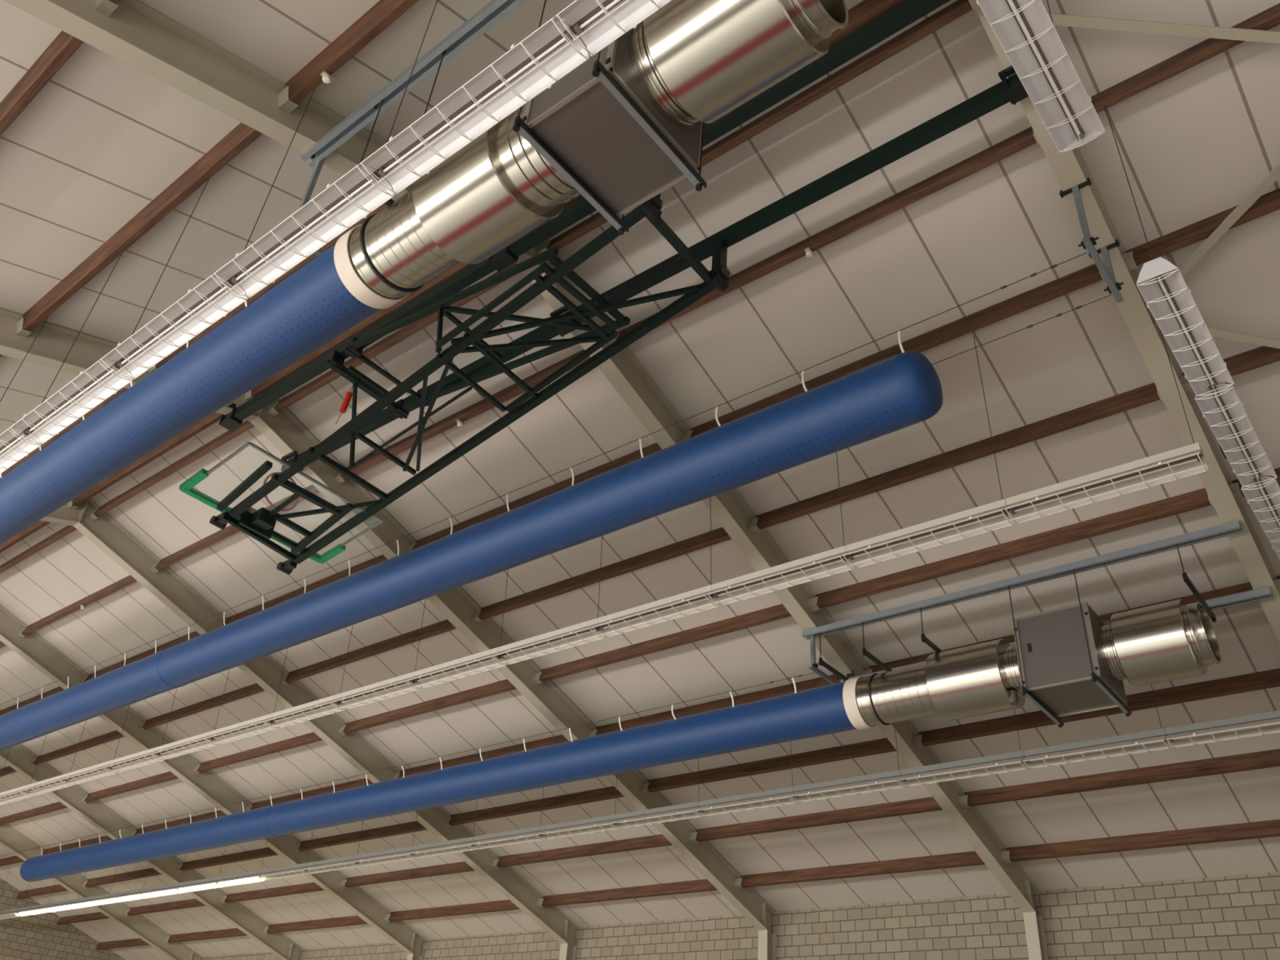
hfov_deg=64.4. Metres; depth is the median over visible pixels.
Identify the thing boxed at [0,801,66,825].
timber purlin
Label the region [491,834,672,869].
timber purlin
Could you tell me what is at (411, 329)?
timber purlin
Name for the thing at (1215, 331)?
brace
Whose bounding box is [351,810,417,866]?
lamp
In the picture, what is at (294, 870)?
lamp
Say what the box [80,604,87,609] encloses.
ceiling sensor
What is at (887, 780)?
lamp
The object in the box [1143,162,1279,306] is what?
brace
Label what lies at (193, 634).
timber purlin
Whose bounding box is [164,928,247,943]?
timber purlin
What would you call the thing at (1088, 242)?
hanger
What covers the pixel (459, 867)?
timber purlin
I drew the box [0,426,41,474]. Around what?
lamp
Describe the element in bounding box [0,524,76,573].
timber purlin
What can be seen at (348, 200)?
lamp
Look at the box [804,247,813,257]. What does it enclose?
ceiling sensor
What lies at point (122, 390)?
timber purlin
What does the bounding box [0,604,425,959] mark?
frame
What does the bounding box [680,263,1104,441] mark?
timber purlin
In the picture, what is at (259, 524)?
basketball hoop
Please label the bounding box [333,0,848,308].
fan
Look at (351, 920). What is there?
timber purlin
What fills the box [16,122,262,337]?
timber purlin
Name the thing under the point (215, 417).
timber purlin
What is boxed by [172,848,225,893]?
lamp
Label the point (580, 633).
lamp
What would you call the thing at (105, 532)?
frame
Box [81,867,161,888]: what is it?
timber purlin
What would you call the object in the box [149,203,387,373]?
timber purlin
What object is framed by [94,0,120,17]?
timber purlin
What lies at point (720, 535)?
timber purlin
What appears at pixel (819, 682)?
timber purlin
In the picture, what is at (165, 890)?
lamp
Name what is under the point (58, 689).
timber purlin
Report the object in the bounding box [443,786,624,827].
timber purlin
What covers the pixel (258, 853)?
timber purlin
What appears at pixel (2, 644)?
timber purlin
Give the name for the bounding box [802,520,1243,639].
channel
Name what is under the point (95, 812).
frame
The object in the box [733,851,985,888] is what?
timber purlin
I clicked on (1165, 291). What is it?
lamp
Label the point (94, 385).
lamp
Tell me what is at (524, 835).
lamp
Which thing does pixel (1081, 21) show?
brace
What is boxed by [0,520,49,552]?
timber purlin
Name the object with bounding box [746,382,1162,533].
timber purlin
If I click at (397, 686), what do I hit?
lamp
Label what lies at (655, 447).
timber purlin
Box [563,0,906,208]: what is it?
timber purlin
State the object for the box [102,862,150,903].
lamp
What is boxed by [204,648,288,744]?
lamp
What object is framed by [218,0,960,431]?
support beam
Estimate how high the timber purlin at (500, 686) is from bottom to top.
0.229 m
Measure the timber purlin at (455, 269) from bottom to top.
0.229 m
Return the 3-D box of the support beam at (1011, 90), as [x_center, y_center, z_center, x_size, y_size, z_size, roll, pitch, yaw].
[-0.785,-1.723,10.987,10.300,0.225,0.250,-21,-42,33]
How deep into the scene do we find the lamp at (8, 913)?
27.49 m
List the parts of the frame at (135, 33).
ridge plate, plate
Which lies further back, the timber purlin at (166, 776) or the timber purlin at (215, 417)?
the timber purlin at (166, 776)
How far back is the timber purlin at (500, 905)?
22.88 m
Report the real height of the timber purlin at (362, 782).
0.229 m
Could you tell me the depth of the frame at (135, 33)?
9.26 m
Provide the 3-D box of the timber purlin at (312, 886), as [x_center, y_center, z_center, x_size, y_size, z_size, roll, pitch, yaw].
[-8.819,10.095,24.939,4.984,0.229,0.150,-21,-42,33]
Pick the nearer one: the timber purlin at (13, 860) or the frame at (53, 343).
the frame at (53, 343)
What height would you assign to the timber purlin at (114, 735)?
0.229 m
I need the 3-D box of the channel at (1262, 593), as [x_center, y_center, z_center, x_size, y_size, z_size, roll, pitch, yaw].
[4.734,1.972,12.271,5.150,0.080,0.123,-21,-42,33]
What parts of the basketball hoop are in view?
board frame, pull handle, post, thin rod, brace rod, brace rod, brace rod, arm, post, stay arm, arm, stay arm, thin rod, hanger post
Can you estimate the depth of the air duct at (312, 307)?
9.04 m
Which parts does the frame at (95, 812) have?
plate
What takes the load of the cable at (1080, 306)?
hanging from the hanger at (1088, 242)
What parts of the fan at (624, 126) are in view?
threaded rod, threaded rod, threaded rod, edge trim, threaded rod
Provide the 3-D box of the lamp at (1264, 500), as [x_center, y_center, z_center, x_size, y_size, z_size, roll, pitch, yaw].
[6.174,-0.079,10.135,0.308,0.978,2.135,-21,-42,33]
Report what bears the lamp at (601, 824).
hanging from the timber purlin at (819, 682)
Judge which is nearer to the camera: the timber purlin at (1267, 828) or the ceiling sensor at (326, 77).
the ceiling sensor at (326, 77)
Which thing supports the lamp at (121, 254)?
hanging from the ceiling
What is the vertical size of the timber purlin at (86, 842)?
0.229 m
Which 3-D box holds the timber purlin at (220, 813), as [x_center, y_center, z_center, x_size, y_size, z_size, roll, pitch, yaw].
[-10.531,7.970,23.683,4.984,0.229,0.150,-21,-42,33]
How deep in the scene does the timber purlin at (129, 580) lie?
18.45 m
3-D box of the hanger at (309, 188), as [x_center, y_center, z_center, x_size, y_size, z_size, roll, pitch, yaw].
[-2.512,-2.329,8.881,0.260,1.296,1.000,-21,-42,33]
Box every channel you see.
[300,0,525,168]
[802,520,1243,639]
[840,586,1273,682]
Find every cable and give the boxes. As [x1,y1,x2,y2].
[0,252,1087,704]
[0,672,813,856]
[932,294,1111,364]
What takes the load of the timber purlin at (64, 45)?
attached to the frame at (53, 343)
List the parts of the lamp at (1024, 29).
plate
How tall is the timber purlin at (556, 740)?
0.229 m
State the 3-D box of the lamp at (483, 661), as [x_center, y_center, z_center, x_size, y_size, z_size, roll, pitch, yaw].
[-2.275,1.628,13.547,1.596,2.102,0.302,-21,-42,33]
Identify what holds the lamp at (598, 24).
hanging from the timber purlin
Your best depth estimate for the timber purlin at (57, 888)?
29.89 m
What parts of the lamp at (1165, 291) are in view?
plate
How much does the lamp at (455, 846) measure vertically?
1.462 m
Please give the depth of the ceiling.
11.96 m
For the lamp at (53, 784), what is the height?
2.102 m
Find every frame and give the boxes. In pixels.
[0,308,775,959]
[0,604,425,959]
[0,743,302,959]
[0,823,202,959]
[3,0,1048,959]
[40,498,577,959]
[971,0,1279,644]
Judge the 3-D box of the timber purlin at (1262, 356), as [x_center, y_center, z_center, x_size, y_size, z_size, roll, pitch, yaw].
[7.212,-1.684,8.649,4.984,0.229,0.151,-21,-42,33]
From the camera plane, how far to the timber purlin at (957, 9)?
9.05 m
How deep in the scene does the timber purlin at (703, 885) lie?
20.06 m
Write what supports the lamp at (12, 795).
hanging from the timber purlin at (58, 689)
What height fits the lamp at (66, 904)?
1.462 m
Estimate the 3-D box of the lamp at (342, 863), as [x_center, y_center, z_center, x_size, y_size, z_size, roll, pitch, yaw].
[-5.917,6.929,20.026,1.596,1.462,0.298,-21,-42,33]
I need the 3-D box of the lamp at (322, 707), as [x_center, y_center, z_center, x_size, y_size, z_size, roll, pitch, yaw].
[-4.784,2.577,15.293,1.596,2.102,0.302,-21,-42,33]
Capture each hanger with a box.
[297,157,412,256]
[807,635,854,684]
[1059,177,1124,302]
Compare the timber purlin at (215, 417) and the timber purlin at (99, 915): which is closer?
the timber purlin at (215, 417)
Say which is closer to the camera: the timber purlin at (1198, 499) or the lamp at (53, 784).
the timber purlin at (1198, 499)
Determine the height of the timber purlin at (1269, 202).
0.229 m
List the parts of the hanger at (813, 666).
drop rod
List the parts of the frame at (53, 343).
ridge plate, plate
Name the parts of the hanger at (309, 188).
drop rod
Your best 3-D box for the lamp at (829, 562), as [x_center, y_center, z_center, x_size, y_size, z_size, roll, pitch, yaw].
[1.487,0.203,10.930,1.596,2.102,0.302,-21,-42,33]
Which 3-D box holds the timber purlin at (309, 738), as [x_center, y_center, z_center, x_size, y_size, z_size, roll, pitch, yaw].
[-7.496,5.402,20.299,4.984,0.229,0.150,-21,-42,33]
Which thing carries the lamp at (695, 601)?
hanging from the timber purlin at (1089, 275)
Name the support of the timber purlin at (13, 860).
attached to the frame at (11, 839)
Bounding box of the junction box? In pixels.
[1217,442,1226,458]
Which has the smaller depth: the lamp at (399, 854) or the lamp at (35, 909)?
the lamp at (399, 854)
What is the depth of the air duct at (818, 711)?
16.00 m
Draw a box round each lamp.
[0,316,48,401]
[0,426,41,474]
[0,736,46,805]
[0,884,29,919]
[9,178,208,444]
[14,877,57,916]
[20,720,86,795]
[40,253,121,404]
[41,873,85,912]
[60,705,129,785]
[71,866,117,907]
[100,88,315,379]
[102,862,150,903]
[103,688,177,773]
[136,856,186,898]
[151,671,229,759]
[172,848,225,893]
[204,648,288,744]
[211,838,267,887]
[213,0,437,297]
[253,830,313,880]
[264,626,352,728]
[300,820,363,874]
[330,599,426,709]
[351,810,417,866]
[360,0,590,194]
[406,569,508,688]
[406,800,478,858]
[467,786,546,849]
[492,536,606,664]
[535,773,622,839]
[555,0,671,56]
[591,497,720,637]
[610,758,706,829]
[694,741,800,816]
[706,452,855,605]
[790,722,906,802]
[842,337,1015,568]
[897,709,1030,786]
[976,0,1106,154]
[1004,329,1208,524]
[1022,684,1172,768]
[1103,104,1234,395]
[1164,710,1279,748]
[1165,250,1277,487]
[1220,382,1279,559]
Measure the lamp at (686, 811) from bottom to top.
1.462 m
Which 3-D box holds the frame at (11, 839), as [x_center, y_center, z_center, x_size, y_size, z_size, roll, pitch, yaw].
[-21.032,9.155,21.816,0.200,10.466,25.240,-21,-42,33]
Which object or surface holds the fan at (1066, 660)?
hanging from the channel at (1233, 527)
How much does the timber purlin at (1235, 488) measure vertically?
0.229 m
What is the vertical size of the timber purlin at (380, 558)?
0.229 m
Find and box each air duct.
[0,244,382,544]
[0,330,942,751]
[19,677,856,881]
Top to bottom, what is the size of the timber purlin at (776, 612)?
0.229 m
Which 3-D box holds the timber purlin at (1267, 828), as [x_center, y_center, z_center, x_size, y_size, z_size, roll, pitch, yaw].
[7.601,5.134,14.546,4.984,0.229,0.150,-21,-42,33]
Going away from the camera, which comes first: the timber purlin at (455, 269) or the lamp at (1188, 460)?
the lamp at (1188, 460)
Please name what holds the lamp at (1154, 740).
hanging from the timber purlin at (1245, 587)
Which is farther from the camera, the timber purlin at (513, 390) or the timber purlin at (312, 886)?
the timber purlin at (312, 886)
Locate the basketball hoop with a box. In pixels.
[178,193,729,574]
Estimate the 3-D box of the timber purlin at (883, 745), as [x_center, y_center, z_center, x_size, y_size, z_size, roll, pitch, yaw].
[1.998,4.515,16.045,4.984,0.229,0.151,-21,-42,33]
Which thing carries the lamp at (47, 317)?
hanging from the timber purlin at (242, 135)
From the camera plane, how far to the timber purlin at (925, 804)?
16.59 m
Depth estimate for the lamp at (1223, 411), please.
9.03 m
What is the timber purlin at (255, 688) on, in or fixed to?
attached to the frame at (32, 647)
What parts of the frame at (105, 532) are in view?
ridge plate, plate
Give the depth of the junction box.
9.28 m
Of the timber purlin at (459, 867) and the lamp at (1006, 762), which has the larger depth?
the timber purlin at (459, 867)
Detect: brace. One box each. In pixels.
[1048,13,1279,44]
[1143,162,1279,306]
[1153,317,1279,348]
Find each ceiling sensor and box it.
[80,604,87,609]
[320,70,334,83]
[455,419,464,426]
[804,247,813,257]
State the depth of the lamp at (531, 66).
5.72 m
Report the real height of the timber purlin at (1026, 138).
0.229 m
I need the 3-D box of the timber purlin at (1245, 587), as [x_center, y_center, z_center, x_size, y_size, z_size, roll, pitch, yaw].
[5.033,1.946,12.661,4.984,0.229,0.150,-21,-42,33]
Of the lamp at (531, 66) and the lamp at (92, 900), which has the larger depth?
the lamp at (92, 900)
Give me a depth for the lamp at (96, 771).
18.24 m
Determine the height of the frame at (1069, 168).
10.466 m
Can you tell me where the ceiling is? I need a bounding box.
[0,0,1279,959]
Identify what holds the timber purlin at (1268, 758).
attached to the frame at (135, 33)
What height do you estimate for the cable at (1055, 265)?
0.019 m
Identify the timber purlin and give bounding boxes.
[0,31,84,136]
[0,387,128,478]
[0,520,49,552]
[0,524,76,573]
[0,640,5,647]
[0,686,63,715]
[0,765,16,776]
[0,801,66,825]
[0,855,24,866]
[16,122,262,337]
[16,884,67,898]
[17,574,137,638]
[29,729,124,766]
[39,835,112,855]
[56,911,109,924]
[67,412,222,509]
[80,631,199,683]
[80,771,177,804]
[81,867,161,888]
[88,420,253,520]
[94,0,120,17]
[95,937,150,950]
[124,898,205,916]
[130,810,226,835]
[137,683,264,731]
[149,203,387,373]
[150,484,319,573]
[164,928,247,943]
[176,847,277,871]
[193,732,323,774]
[217,554,387,627]
[221,882,324,903]
[244,262,471,400]
[244,777,373,811]
[262,915,368,934]
[267,262,516,417]
[278,0,418,114]
[279,619,456,685]
[293,821,427,852]
[333,349,590,484]
[337,679,516,736]
[340,861,475,888]
[383,899,519,922]
[393,734,568,778]
[405,442,662,552]
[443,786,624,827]
[471,527,731,623]
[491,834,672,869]
[532,604,791,684]
[536,0,975,254]
[536,879,717,907]
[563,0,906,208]
[588,674,840,737]
[605,126,1039,346]
[640,737,897,794]
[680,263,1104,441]
[688,796,942,843]
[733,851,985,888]
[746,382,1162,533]
[807,488,1213,612]
[862,582,1253,675]
[911,668,1279,748]
[958,748,1279,808]
[1000,819,1279,863]
[1090,3,1279,113]
[1121,188,1279,271]
[1177,346,1279,392]
[1228,467,1279,500]
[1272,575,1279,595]
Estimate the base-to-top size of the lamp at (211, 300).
2.342 m
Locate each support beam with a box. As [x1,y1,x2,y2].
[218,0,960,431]
[280,65,1028,471]
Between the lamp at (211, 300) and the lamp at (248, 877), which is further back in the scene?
the lamp at (248, 877)
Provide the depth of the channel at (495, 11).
8.00 m
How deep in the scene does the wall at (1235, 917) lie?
16.95 m
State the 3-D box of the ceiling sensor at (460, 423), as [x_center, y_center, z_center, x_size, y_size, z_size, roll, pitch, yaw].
[-2.264,-0.707,12.790,0.072,0.064,0.100,-21,-42,33]
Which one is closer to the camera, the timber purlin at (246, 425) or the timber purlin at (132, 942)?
the timber purlin at (246, 425)
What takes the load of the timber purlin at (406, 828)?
attached to the frame at (32, 647)
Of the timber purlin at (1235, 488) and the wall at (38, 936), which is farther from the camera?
the wall at (38, 936)
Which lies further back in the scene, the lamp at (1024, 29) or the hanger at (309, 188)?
the hanger at (309, 188)
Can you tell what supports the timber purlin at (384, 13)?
attached to the frame at (135, 33)
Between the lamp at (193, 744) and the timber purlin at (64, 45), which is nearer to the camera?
the timber purlin at (64, 45)
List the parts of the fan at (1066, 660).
threaded rod, threaded rod, threaded rod, threaded rod, edge trim, threaded rod, threaded rod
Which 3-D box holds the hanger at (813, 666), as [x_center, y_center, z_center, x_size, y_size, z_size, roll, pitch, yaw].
[2.492,2.388,13.368,0.260,0.560,1.000,-21,-42,33]
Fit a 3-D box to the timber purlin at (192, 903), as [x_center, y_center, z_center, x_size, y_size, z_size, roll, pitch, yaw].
[-12.710,11.601,27.695,4.984,0.229,0.150,-21,-42,33]
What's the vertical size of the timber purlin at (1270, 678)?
0.229 m
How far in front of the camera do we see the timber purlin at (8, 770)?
24.51 m
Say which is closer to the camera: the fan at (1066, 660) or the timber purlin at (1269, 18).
the timber purlin at (1269, 18)
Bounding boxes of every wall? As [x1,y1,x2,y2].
[0,877,125,959]
[168,871,1279,959]
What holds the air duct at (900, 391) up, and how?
hanging from the cable at (1055, 265)
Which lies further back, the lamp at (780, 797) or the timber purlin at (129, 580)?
the timber purlin at (129, 580)
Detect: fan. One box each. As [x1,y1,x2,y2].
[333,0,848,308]
[818,543,1221,729]
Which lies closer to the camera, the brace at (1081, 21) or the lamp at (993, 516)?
the brace at (1081, 21)
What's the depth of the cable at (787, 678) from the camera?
16.42 m
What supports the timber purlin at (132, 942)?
attached to the frame at (11, 839)
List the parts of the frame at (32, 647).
plate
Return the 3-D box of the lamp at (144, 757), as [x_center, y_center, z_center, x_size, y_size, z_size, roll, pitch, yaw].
[-8.547,4.002,17.910,1.596,2.102,0.302,-21,-42,33]
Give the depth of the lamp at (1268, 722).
10.97 m
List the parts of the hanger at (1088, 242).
drop rod, drop rod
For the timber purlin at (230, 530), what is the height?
0.229 m
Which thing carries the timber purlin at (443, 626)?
attached to the frame at (105, 532)

